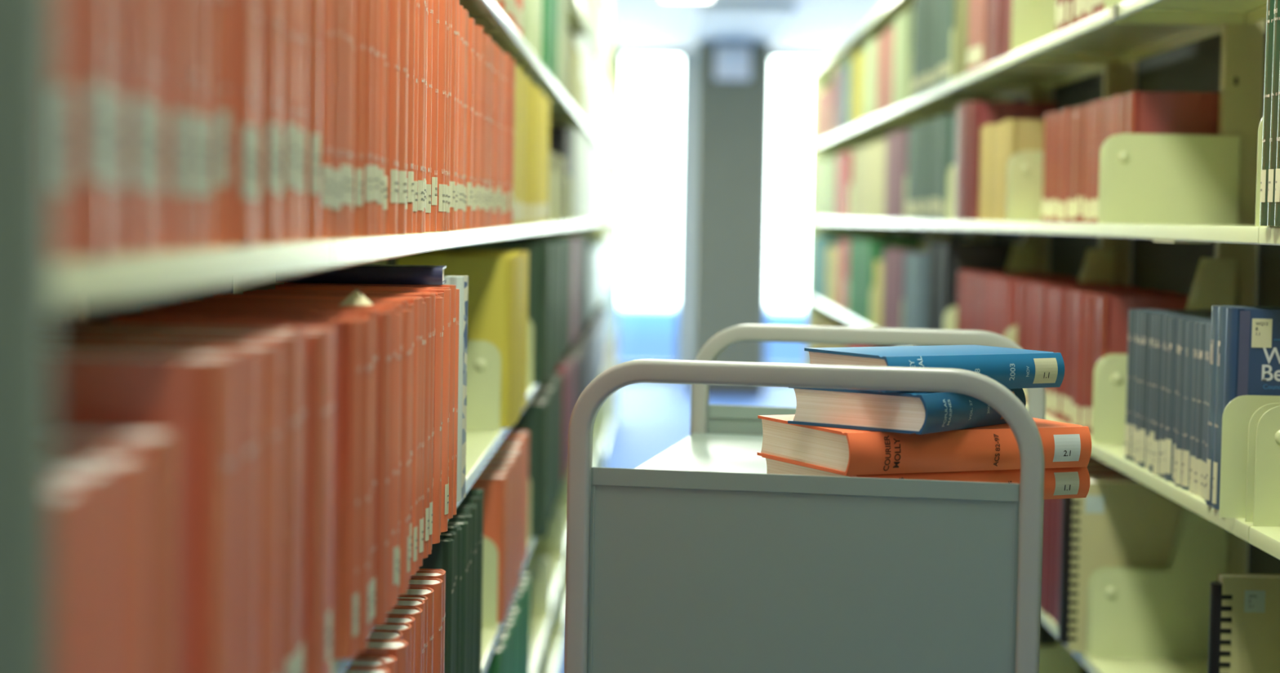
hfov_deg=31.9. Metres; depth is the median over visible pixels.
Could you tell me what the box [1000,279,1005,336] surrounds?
book
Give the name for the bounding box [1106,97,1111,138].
book
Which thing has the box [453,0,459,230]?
book
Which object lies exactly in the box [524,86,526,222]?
book
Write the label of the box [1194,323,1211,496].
book
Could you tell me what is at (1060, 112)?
book
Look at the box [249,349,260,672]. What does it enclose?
book
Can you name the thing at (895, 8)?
bay
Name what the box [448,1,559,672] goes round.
bay
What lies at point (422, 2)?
book
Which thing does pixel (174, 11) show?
book
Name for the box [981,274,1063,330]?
book
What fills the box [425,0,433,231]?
book
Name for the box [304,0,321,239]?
book
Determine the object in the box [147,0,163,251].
book
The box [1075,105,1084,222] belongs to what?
book
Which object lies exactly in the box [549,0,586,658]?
bay
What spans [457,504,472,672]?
book
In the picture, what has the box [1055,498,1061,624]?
book
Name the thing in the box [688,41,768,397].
column
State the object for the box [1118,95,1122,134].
book
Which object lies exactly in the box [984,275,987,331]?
book
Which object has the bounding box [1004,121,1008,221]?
book
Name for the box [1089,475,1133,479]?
book
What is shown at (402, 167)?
book
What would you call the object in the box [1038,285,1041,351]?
book
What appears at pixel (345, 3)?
book
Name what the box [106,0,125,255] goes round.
book
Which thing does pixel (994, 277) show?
book
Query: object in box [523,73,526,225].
book
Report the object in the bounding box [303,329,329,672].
book
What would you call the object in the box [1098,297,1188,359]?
book
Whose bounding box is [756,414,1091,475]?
book
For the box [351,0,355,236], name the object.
book
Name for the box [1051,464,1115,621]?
book
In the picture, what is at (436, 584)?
book
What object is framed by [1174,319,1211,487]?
book
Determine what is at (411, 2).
book
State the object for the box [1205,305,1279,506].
book
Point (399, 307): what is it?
book
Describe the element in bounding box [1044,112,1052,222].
book
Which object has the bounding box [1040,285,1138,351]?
book
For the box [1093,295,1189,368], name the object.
book
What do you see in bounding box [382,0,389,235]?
book
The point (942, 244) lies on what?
book
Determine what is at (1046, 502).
book
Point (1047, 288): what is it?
book
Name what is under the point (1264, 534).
bay
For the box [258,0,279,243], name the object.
book
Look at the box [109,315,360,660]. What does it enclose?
book
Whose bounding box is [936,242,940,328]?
book
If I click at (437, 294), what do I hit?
book
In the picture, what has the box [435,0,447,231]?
book
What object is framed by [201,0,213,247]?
book
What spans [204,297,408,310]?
book
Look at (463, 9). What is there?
book
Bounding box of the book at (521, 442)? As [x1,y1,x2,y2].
[502,440,524,572]
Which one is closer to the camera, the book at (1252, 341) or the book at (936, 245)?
the book at (1252, 341)
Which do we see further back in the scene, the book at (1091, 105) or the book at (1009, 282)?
the book at (1009, 282)
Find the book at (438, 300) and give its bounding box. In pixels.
[431,297,443,544]
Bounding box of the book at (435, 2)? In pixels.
[430,0,439,231]
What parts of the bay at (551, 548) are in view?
shelf, shelf, shelf, shelf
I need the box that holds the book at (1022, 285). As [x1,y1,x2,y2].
[1017,282,1026,349]
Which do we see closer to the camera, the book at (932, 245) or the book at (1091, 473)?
the book at (1091, 473)
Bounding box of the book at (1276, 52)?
[1266,0,1279,226]
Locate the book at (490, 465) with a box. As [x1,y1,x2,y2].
[484,462,511,608]
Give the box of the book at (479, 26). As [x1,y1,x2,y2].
[478,25,483,228]
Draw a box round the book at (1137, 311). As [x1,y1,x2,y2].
[1130,309,1212,462]
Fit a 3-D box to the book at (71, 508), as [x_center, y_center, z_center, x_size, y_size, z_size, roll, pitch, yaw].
[-0.321,0.172,0.916,0.188,0.222,0.055,1,3,0]
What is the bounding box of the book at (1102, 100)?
[1097,98,1104,222]
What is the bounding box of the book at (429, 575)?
[410,571,444,672]
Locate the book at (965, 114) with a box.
[958,102,969,220]
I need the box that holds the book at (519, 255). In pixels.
[422,252,521,421]
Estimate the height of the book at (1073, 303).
0.226 m
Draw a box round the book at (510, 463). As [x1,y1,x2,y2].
[488,462,514,603]
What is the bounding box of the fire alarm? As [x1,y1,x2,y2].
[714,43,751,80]
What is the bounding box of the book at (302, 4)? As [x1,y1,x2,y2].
[295,0,306,240]
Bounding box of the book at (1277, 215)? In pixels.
[1274,66,1279,226]
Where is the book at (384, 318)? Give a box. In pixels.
[374,311,391,626]
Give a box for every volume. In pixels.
[1057,479,1183,652]
[1208,573,1279,672]
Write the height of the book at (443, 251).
0.272 m
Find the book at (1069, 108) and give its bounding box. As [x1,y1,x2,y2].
[1066,108,1071,222]
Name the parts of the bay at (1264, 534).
shelf, shelf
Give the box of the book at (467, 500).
[460,497,477,631]
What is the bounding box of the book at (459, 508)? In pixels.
[456,506,471,515]
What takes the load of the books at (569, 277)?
on the bay at (599, 232)
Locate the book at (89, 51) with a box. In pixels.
[70,0,108,257]
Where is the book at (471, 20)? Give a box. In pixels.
[465,17,474,229]
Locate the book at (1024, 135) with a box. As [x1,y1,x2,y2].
[1005,119,1044,221]
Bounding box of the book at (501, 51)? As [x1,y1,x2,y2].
[497,49,502,226]
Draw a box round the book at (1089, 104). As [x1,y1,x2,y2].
[1084,102,1092,222]
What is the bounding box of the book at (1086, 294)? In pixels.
[1080,293,1186,426]
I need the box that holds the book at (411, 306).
[407,303,413,580]
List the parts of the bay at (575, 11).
shelf, shelf, shelf, shelf, shelf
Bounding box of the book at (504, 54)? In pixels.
[501,53,506,226]
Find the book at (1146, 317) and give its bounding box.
[1138,311,1212,467]
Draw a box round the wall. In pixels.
[682,49,697,360]
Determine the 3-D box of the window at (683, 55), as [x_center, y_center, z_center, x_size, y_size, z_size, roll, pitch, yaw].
[-0.688,-0.971,17.078,2.060,2.440,0.080,1,3,0]
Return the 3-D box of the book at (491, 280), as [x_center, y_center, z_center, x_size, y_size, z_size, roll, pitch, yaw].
[-0.289,0.008,3.528,0.182,0.266,0.061,1,3,0]
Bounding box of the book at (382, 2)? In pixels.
[377,0,385,235]
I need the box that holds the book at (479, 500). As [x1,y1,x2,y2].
[475,497,481,672]
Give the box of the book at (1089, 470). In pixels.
[1057,469,1119,627]
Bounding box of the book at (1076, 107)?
[1071,106,1076,222]
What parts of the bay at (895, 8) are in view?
shelf, canopy panel, shelf, panel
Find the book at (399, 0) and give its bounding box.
[395,0,399,234]
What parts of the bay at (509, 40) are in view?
panel, shelf, shelf, shelf, shelf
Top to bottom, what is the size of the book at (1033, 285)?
0.227 m
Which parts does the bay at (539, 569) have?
shelf, shelf, shelf, shelf, shelf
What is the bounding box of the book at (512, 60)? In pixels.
[507,58,514,226]
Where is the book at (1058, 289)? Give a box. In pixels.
[1053,288,1156,417]
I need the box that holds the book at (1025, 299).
[1022,283,1026,390]
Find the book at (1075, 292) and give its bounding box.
[1071,292,1076,424]
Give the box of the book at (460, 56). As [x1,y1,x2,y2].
[457,4,462,229]
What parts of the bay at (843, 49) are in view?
shelf, shelf, canopy panel, shelf, panel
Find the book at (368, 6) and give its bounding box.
[361,0,373,236]
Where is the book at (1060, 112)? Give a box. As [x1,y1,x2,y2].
[1056,111,1062,222]
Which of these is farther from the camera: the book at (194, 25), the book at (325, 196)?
the book at (325, 196)
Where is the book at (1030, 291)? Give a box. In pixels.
[1026,284,1031,403]
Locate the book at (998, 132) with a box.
[995,122,999,221]
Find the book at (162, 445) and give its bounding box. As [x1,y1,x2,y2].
[53,426,178,672]
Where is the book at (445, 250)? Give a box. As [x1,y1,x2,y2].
[444,249,524,410]
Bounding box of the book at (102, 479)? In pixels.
[53,463,117,672]
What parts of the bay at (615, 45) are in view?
shelf, shelf, shelf, canopy panel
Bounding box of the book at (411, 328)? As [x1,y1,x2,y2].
[407,310,412,589]
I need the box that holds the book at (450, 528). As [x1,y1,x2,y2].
[447,524,457,672]
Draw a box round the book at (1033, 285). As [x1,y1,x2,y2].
[1030,283,1126,350]
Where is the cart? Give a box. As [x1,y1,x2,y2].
[564,324,1045,672]
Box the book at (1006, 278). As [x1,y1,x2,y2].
[1004,278,1078,324]
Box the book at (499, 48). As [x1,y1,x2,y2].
[495,47,500,226]
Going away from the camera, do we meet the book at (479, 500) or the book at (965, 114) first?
the book at (479, 500)
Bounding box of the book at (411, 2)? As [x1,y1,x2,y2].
[406,0,415,233]
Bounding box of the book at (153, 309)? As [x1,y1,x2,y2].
[142,306,377,631]
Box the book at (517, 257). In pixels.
[411,253,519,424]
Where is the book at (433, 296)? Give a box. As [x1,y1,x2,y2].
[243,291,435,555]
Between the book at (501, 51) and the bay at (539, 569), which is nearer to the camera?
the book at (501, 51)
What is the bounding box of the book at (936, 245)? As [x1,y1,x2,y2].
[933,244,937,328]
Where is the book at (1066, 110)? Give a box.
[1060,107,1071,222]
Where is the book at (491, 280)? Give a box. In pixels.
[397,255,515,428]
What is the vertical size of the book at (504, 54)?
0.270 m
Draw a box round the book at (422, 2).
[416,0,425,232]
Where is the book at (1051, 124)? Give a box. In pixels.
[1047,113,1052,222]
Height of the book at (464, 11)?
0.266 m
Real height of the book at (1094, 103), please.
0.205 m
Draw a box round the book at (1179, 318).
[1172,317,1211,484]
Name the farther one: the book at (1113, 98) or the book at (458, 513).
the book at (1113, 98)
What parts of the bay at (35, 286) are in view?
panel, shelf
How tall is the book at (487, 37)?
0.267 m
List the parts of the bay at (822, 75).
shelf, shelf, panel, canopy panel, shelf, panel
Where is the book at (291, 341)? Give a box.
[53,328,301,672]
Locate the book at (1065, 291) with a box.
[1061,289,1159,421]
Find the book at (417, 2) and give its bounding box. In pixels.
[412,0,419,232]
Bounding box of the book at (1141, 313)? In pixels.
[1134,311,1212,464]
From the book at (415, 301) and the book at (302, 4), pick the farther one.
the book at (415, 301)
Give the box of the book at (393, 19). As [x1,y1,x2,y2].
[386,0,399,234]
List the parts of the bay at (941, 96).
shelf, shelf, panel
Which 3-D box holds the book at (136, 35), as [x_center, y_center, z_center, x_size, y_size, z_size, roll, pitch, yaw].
[-0.313,-0.172,1.029,0.176,0.264,0.041,1,3,0]
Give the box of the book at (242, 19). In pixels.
[227,0,255,245]
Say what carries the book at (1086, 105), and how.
on the bay at (1227, 60)
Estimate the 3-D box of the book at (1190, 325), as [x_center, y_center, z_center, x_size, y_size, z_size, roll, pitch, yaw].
[0.794,0.090,2.885,0.187,0.216,0.034,1,3,0]
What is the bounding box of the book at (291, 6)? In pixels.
[281,0,297,241]
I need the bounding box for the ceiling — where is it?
[610,0,885,53]
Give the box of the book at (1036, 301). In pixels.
[1034,284,1108,350]
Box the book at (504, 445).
[497,442,520,448]
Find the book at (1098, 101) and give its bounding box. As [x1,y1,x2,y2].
[1093,99,1100,222]
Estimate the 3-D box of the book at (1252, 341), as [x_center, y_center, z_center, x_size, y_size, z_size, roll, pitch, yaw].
[0.785,0.089,2.653,0.185,0.243,0.043,1,3,0]
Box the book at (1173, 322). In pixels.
[1164,317,1202,482]
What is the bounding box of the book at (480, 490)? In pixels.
[469,488,484,672]
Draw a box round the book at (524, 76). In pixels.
[520,74,525,225]
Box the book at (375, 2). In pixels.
[370,0,379,235]
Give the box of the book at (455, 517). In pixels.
[448,515,469,672]
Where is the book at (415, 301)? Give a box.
[213,294,419,576]
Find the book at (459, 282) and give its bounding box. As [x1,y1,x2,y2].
[443,275,464,502]
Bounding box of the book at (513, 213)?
[512,62,516,226]
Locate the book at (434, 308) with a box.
[431,308,435,501]
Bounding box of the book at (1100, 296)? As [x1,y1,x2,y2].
[1097,296,1188,360]
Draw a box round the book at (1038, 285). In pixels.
[1035,284,1133,351]
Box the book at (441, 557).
[418,538,453,672]
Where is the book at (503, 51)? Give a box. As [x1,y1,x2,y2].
[500,50,503,226]
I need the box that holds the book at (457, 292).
[453,288,459,515]
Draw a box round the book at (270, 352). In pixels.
[53,337,281,672]
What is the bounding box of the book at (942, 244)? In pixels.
[937,242,1013,328]
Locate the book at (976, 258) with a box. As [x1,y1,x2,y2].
[942,245,1013,329]
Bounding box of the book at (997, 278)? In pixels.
[994,277,1055,333]
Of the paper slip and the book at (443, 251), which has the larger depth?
the book at (443, 251)
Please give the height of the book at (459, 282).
0.262 m
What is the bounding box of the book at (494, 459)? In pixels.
[488,456,515,595]
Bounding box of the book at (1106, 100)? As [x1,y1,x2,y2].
[1102,97,1108,143]
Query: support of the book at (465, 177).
on the bay at (483, 436)
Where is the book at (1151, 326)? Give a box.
[1145,313,1209,469]
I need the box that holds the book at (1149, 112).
[1128,91,1219,135]
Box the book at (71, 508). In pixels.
[52,482,90,672]
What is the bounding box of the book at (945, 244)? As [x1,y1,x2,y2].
[942,243,1013,328]
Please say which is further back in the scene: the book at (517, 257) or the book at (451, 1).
the book at (517, 257)
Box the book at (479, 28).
[475,27,481,228]
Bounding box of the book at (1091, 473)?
[1088,471,1127,476]
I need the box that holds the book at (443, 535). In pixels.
[440,532,455,672]
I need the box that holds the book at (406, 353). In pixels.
[399,309,410,595]
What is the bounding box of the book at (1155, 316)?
[1148,314,1212,472]
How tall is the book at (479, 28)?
0.266 m
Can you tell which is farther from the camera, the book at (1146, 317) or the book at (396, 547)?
the book at (1146, 317)
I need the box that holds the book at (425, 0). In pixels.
[422,0,426,232]
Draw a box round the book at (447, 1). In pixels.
[444,0,449,231]
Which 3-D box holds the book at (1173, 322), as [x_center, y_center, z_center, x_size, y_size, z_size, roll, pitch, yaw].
[0.793,0.085,2.978,0.185,0.217,0.033,1,3,0]
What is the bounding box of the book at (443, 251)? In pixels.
[433,249,524,413]
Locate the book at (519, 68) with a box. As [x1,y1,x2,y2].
[516,66,521,225]
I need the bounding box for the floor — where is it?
[558,382,796,672]
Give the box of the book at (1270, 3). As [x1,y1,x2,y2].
[1259,0,1275,226]
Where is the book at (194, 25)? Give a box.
[185,0,204,248]
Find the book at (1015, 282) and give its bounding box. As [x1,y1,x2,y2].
[1011,280,1078,327]
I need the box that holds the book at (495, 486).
[470,474,507,622]
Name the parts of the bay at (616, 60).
shelf, canopy panel, shelf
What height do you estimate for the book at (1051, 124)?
0.203 m
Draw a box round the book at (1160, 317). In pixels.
[1152,315,1202,475]
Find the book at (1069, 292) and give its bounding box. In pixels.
[1063,290,1071,422]
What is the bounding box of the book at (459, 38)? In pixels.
[456,38,459,230]
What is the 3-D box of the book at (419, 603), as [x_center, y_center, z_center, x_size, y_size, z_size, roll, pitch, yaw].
[-0.310,0.391,2.256,0.184,0.252,0.043,1,3,0]
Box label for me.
[1107,4,1117,20]
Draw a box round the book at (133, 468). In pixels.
[53,450,149,672]
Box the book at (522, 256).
[519,256,522,417]
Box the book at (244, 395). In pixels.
[53,344,252,672]
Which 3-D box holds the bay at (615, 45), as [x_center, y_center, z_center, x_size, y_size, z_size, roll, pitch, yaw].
[-0.264,-0.504,12.130,0.262,2.180,0.914,1,3,0]
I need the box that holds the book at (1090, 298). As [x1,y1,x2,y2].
[1083,295,1093,427]
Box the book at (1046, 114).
[1041,113,1047,222]
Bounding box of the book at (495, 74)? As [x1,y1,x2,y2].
[492,44,497,226]
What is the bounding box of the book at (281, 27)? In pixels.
[276,0,284,242]
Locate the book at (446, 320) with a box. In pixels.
[275,286,450,533]
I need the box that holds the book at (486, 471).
[480,468,509,615]
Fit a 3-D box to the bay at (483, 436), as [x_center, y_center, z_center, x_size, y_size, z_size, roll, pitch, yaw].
[-0.334,-0.009,3.003,0.262,2.180,0.914,1,3,0]
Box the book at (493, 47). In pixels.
[489,42,494,226]
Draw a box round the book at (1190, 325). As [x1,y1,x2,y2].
[1181,321,1211,490]
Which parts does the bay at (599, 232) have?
panel, shelf, shelf, shelf, shelf, canopy panel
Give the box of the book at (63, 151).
[53,0,72,258]
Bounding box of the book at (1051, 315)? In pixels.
[1047,288,1054,415]
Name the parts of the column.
trim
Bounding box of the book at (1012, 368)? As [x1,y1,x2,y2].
[804,345,1064,392]
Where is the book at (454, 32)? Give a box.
[448,0,457,230]
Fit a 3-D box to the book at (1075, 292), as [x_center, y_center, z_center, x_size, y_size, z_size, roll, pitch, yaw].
[0.813,0.039,3.755,0.174,0.225,0.029,1,3,0]
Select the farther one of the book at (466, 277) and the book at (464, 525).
the book at (464, 525)
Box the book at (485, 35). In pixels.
[480,33,487,227]
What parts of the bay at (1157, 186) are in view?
shelf, shelf, shelf, shelf, panel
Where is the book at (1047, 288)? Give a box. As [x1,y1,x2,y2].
[1044,287,1142,395]
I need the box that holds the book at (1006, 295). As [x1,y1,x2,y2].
[1004,279,1011,334]
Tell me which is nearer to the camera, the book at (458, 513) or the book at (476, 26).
the book at (458, 513)
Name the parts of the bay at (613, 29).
shelf, shelf, shelf, canopy panel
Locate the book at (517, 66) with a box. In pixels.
[514,66,517,225]
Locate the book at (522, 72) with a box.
[519,71,523,225]
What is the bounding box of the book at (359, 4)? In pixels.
[352,0,364,236]
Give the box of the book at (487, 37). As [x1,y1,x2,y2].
[484,36,488,227]
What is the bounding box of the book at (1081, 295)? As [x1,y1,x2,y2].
[1075,293,1084,425]
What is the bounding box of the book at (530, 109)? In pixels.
[528,109,530,224]
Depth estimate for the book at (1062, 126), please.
4.09 m
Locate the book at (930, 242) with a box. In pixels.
[926,240,1004,328]
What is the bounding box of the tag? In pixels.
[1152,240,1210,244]
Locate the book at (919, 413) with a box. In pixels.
[787,387,1026,435]
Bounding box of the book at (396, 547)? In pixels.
[392,312,401,607]
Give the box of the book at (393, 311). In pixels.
[169,304,396,613]
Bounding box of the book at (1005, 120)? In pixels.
[1000,119,1008,221]
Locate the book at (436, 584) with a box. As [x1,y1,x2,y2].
[408,577,442,672]
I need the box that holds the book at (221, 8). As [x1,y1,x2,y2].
[211,0,231,246]
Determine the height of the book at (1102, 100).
0.206 m
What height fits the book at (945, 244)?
0.285 m
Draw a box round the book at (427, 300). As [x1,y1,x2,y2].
[248,293,431,559]
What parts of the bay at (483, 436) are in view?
shelf, shelf, shelf, shelf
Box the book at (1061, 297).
[1055,289,1128,420]
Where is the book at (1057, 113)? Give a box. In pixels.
[1052,111,1059,222]
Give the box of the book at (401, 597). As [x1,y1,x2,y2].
[399,595,427,672]
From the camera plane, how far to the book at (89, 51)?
0.93 m
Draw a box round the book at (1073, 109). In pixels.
[1067,107,1075,222]
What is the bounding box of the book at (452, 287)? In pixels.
[284,282,456,519]
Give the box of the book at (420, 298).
[226,293,422,571]
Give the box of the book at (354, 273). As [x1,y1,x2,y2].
[275,264,446,284]
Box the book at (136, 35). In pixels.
[123,0,150,253]
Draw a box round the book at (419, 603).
[394,598,424,672]
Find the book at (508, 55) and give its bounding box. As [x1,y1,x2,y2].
[503,53,510,226]
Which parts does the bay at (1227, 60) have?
shelf, shelf, shelf, shelf, panel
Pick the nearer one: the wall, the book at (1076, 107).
the book at (1076, 107)
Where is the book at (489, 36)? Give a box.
[485,35,491,227]
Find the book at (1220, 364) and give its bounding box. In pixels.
[1212,306,1279,510]
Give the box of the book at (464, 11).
[460,9,465,229]
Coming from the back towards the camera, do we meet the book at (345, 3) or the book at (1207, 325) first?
the book at (1207, 325)
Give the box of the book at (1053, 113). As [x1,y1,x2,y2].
[1048,111,1055,222]
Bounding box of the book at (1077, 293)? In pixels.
[1072,292,1180,424]
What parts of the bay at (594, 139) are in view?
shelf, shelf, shelf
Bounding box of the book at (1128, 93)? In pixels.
[1126,92,1129,133]
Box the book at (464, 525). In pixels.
[448,521,467,672]
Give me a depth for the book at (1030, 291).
4.20 m
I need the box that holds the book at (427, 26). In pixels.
[424,26,427,231]
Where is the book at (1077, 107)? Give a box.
[1072,106,1079,222]
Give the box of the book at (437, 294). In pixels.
[267,288,444,534]
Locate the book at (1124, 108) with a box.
[1121,93,1127,133]
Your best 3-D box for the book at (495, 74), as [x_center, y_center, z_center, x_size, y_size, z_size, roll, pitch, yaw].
[-0.296,-0.295,3.283,0.174,0.265,0.030,1,3,0]
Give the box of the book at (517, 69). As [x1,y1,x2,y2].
[515,69,518,225]
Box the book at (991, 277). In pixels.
[988,275,1074,332]
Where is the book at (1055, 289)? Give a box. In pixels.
[1050,288,1057,417]
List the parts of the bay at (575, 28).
shelf, shelf, shelf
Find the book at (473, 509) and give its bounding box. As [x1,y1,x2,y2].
[470,506,475,672]
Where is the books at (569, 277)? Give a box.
[344,0,1104,672]
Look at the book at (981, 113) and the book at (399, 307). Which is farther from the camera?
the book at (981, 113)
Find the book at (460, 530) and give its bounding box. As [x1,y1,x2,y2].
[455,528,462,672]
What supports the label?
attached to the bay at (1157, 186)
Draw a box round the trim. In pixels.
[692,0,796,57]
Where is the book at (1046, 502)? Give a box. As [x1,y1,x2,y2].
[1040,460,1106,613]
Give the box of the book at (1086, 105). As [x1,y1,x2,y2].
[1080,104,1087,222]
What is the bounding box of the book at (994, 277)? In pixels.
[991,276,1075,333]
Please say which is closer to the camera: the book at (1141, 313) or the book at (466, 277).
the book at (466, 277)
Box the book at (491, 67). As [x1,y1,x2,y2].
[488,40,493,227]
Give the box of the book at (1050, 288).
[1045,288,1050,413]
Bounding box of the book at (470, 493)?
[465,490,481,537]
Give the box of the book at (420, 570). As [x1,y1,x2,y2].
[418,568,445,672]
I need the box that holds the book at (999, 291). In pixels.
[997,279,1000,334]
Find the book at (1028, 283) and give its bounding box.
[1023,282,1116,402]
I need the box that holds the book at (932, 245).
[928,242,937,328]
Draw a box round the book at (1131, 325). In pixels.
[1124,309,1212,460]
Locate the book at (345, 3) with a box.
[339,0,350,238]
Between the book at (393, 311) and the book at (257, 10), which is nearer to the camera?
the book at (257, 10)
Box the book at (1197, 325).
[1188,322,1211,493]
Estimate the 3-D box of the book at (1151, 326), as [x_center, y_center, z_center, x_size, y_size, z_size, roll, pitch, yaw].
[0.797,0.078,3.113,0.182,0.216,0.026,1,3,0]
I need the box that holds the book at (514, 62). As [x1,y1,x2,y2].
[511,62,515,226]
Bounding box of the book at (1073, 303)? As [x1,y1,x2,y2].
[1067,290,1175,423]
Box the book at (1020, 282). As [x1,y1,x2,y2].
[1017,280,1110,344]
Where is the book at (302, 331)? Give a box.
[53,322,306,672]
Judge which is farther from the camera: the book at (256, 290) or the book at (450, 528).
the book at (450, 528)
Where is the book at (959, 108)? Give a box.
[954,106,961,220]
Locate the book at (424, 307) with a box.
[418,302,426,567]
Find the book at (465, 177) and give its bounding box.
[463,11,468,229]
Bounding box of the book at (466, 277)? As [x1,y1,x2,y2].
[452,275,468,498]
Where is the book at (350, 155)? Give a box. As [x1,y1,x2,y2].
[346,0,354,237]
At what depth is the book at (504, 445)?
3.97 m
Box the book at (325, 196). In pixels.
[319,0,333,239]
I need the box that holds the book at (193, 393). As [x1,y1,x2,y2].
[53,349,237,672]
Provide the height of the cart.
1.108 m
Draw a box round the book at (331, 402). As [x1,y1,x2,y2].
[73,321,334,672]
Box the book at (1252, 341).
[1223,307,1279,410]
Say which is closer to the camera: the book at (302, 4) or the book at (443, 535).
the book at (302, 4)
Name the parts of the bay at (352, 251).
panel, shelf, shelf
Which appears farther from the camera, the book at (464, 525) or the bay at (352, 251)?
the book at (464, 525)
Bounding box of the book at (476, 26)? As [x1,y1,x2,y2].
[471,24,478,228]
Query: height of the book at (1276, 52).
0.262 m
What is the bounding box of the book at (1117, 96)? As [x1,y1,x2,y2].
[1113,94,1122,135]
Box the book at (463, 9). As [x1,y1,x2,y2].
[462,8,466,229]
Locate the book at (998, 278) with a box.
[996,278,1079,333]
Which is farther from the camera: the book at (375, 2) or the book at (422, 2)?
the book at (422, 2)
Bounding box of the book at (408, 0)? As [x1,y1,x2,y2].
[404,0,408,233]
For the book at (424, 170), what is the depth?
2.30 m
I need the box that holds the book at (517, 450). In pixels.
[496,448,521,582]
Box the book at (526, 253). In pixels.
[480,249,528,408]
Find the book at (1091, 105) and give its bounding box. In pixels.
[1088,105,1092,222]
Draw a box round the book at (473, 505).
[459,503,476,672]
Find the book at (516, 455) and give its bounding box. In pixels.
[493,451,519,590]
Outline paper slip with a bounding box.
[337,289,373,306]
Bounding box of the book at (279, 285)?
[275,284,449,289]
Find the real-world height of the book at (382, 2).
0.270 m
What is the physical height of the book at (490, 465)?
0.234 m
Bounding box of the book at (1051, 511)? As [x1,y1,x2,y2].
[1046,499,1054,617]
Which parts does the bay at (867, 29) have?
shelf, shelf, canopy panel, shelf, panel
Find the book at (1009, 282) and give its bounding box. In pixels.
[1006,280,1012,330]
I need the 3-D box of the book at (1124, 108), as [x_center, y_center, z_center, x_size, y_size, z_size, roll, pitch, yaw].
[0.837,-0.281,3.556,0.148,0.205,0.026,1,3,0]
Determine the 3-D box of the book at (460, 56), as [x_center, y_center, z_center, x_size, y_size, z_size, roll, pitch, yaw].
[-0.301,-0.265,2.701,0.173,0.269,0.028,1,3,0]
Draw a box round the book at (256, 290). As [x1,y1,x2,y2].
[253,289,435,536]
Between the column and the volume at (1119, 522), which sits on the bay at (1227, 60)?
the volume at (1119, 522)
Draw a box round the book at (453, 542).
[451,542,453,672]
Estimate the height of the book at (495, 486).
0.228 m
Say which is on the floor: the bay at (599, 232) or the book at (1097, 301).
the bay at (599, 232)
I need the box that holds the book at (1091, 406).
[1088,293,1189,435]
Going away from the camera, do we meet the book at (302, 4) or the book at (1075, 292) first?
the book at (302, 4)
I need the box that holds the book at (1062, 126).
[1058,109,1063,222]
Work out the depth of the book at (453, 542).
2.63 m
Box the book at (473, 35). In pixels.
[471,35,474,228]
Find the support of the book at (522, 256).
on the bay at (509, 40)
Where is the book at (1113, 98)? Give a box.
[1110,96,1115,136]
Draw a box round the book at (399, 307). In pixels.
[181,300,402,599]
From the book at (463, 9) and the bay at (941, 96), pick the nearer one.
the book at (463, 9)
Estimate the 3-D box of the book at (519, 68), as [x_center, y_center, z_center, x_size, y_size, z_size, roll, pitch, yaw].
[-0.293,-0.328,3.845,0.178,0.270,0.049,1,3,0]
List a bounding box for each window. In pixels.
[617,48,688,364]
[762,52,829,362]
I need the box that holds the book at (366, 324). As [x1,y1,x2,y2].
[133,315,371,653]
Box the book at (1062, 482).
[761,456,1089,499]
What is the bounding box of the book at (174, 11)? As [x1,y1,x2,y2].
[160,0,186,250]
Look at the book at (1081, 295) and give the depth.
3.69 m
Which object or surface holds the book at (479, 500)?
on the bay at (483, 436)
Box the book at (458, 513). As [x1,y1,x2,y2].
[456,511,470,515]
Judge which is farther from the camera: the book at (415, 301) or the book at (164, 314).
the book at (415, 301)
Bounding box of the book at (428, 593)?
[403,586,434,672]
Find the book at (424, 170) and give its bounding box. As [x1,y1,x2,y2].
[422,0,427,231]
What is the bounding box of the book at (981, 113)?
[966,101,1057,221]
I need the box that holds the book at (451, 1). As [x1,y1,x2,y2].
[446,0,452,231]
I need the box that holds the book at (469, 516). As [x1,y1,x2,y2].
[466,515,471,672]
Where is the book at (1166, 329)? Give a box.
[1159,315,1212,478]
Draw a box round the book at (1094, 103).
[1088,101,1096,222]
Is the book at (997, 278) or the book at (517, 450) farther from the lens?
the book at (997, 278)
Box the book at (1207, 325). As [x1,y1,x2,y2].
[1200,324,1211,498]
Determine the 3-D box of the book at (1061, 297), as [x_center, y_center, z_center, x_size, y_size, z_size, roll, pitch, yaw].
[0.806,0.033,3.875,0.168,0.224,0.026,1,3,0]
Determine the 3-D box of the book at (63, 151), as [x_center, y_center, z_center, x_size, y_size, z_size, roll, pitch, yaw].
[-0.314,-0.165,0.896,0.173,0.265,0.041,1,3,0]
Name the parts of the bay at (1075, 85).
shelf, shelf, panel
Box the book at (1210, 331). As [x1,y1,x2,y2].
[1204,324,1211,502]
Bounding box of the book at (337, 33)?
[330,0,342,238]
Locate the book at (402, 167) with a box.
[396,0,408,234]
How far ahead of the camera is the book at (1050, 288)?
3.99 m
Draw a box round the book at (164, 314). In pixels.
[143,313,373,637]
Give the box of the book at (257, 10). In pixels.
[253,0,261,244]
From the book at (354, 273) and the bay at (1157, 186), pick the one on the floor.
the bay at (1157, 186)
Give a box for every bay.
[0,0,333,672]
[53,231,448,672]
[231,0,507,672]
[358,0,538,639]
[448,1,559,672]
[452,37,573,672]
[537,41,600,461]
[539,0,610,467]
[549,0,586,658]
[549,18,594,227]
[603,19,617,462]
[605,35,620,451]
[607,49,623,432]
[804,54,889,364]
[826,35,915,319]
[844,13,949,327]
[870,0,992,346]
[902,27,1054,329]
[945,0,1138,649]
[1006,0,1266,672]
[1086,0,1279,672]
[1248,226,1279,560]

